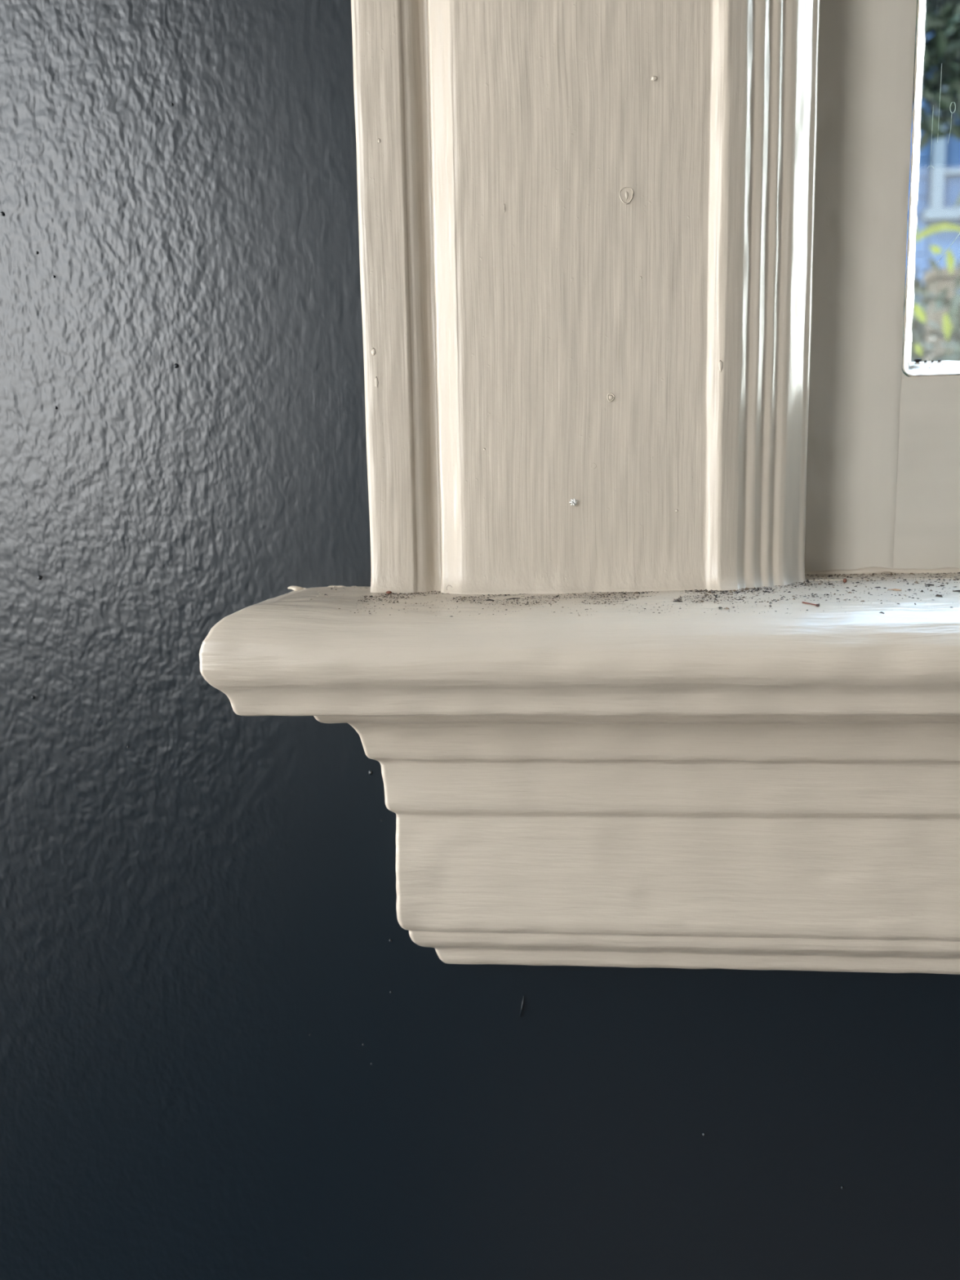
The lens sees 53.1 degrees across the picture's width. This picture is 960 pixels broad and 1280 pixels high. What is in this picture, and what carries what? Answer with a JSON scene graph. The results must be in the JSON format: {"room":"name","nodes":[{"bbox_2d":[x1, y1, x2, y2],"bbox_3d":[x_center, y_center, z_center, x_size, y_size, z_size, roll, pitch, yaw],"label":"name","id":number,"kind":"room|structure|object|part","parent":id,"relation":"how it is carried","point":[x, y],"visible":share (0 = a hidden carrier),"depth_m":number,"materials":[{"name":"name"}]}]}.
{"room":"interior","nodes":[
{"label":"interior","id":0,"kind":"room"},
{"bbox_2d":[0,0,959,1279],"bbox_3d":[0.469,-0.526,0.260,2.900,2.550,0.141,0,8,5],"label":"wall","id":1,"kind":"structure","parent":0,"point":[227,1052],"depth_m":0.32,"materials":[{"name":"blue paint"}]},
{"bbox_2d":[199,566,959,716],"bbox_3d":[0.475,-0.004,0.249,1.095,0.035,0.090,0,8,5],"label":"window sill","id":2,"kind":"structure","parent":1,"relation":"attached to","point":[290,654],"depth_m":0.25,"materials":[{"name":"beige paint"}]},
{"bbox_3d":[0.476,0.010,0.238,1.091,0.011,0.056,0,8,5],"label":"bed moulding","id":3,"kind":"part","parent":2,"relation":"part of","materials":[{"name":"beige paint"}]},
{"bbox_2d":[309,367,959,616],"bbox_3d":[0.088,-0.047,0.279,0.274,0.071,0.082,0,8,5],"label":"grit","id":4,"kind":"object","parent":2,"relation":"on","point":[873,574],"visible":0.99,"depth_m":0.27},
{"bbox_2d":[802,601,819,606],"bbox_3d":[0.087,-0.009,0.252,0.001,0.001,0.005,-8,11,-42],"label":"stem","id":5,"kind":"object","parent":2,"relation":"on","point":[816,605],"visible":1,"depth_m":0.25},
{"bbox_2d":[351,0,819,595],"bbox_3d":[0.474,-0.656,0.170,1.039,1.288,0.052,0,8,5],"label":"trim","id":6,"kind":"structure","parent":1,"relation":"attached to","point":[586,227],"depth_m":0.27,"materials":[{"name":"beige paint"}]},
{"bbox_2d":[569,498,577,506],"bbox_3d":[0.027,-0.039,0.275,0.002,0.002,0.001,0,8,5],"label":"lint","id":7,"kind":"object","parent":6,"relation":"on","point":[574,501],"visible":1,"depth_m":0.28},
{"bbox_3d":[0.075,-0.634,0.207,0.024,1.248,0.044,0,8,5],"label":"reeded moulding","id":8,"kind":"part","parent":6,"relation":"part of","materials":[{"name":"beige paint"}]},
{"bbox_2d":[313,715,959,974],"bbox_3d":[0.488,0.060,0.254,1.071,0.093,0.036,0,8,5],"label":"trim","id":9,"kind":"structure","parent":1,"relation":"attached to","point":[786,842],"depth_m":0.29,"materials":[{"name":"beige paint"}]},
{"bbox_2d":[804,0,959,571],"bbox_3d":[0.480,-0.593,0.216,0.782,1.147,0.031,0,8,5],"label":"window","id":10,"kind":"structure","parent":1,"relation":"in","point":[883,459],"depth_m":0.30,"materials":[{"name":"beige paint"}]},
{"bbox_3d":[0.469,-0.054,0.280,0.672,0.063,0.001,0,8,5],"label":"rail","id":11,"kind":"part","parent":10,"relation":"part of","materials":[{"name":"beige paint"}]},
{"label":"outside","id":12,"kind":"structure","parent":0,"visible":0},
{"bbox_3d":[6.266,-0.801,14.958,40.000,0.200,29.840,0,8,5],"label":"ground","id":13,"kind":"structure","parent":12,"visible":0},
{"bbox_2d":[902,195,959,377],"bbox_3d":[1.115,-0.123,2.647,1.384,2.154,1.106,-5,9,-23],"label":"shrub","id":14,"kind":"object","parent":13,"relation":"on","point":[940,300],"visible":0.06,"depth_m":2.50,"materials":[{"name":"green plant"}]},
{"bbox_2d":[902,256,959,374],"bbox_3d":[2.159,-0.619,4.819,2.854,2.484,1.382,0,8,5],"label":"bush","id":15,"kind":"object","parent":13,"relation":"on","point":[919,326],"visible":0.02,"depth_m":4.55,"materials":[{"name":"green plant"}]},
{"bbox_2d":[905,7,959,305],"bbox_3d":[1.808,-4.016,11.738,9.900,7.250,7.200,0,8,5],"label":"house","id":16,"kind":"structure","parent":13,"relation":"on","point":[939,188],"depth_m":8.45,"materials":[{"name":"blue"}]},
{"bbox_2d":[911,0,959,151],"bbox_3d":[2.821,-2.788,6.360,4.470,6.313,2.416,0,8,5],"label":"tree","id":17,"kind":"object","parent":13,"relation":"on","point":[940,50],"visible":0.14,"depth_m":6.04,"materials":[{"name":"green plant"}]},
{"bbox_2d":[923,266,959,361],"bbox_3d":[1.486,-0.159,3.200,0.084,2.050,0.084,0,8,5],"label":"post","id":18,"kind":"object","parent":13,"relation":"on","point":[947,280],"visible":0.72,"depth_m":3.05,"materials":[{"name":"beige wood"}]}
]}

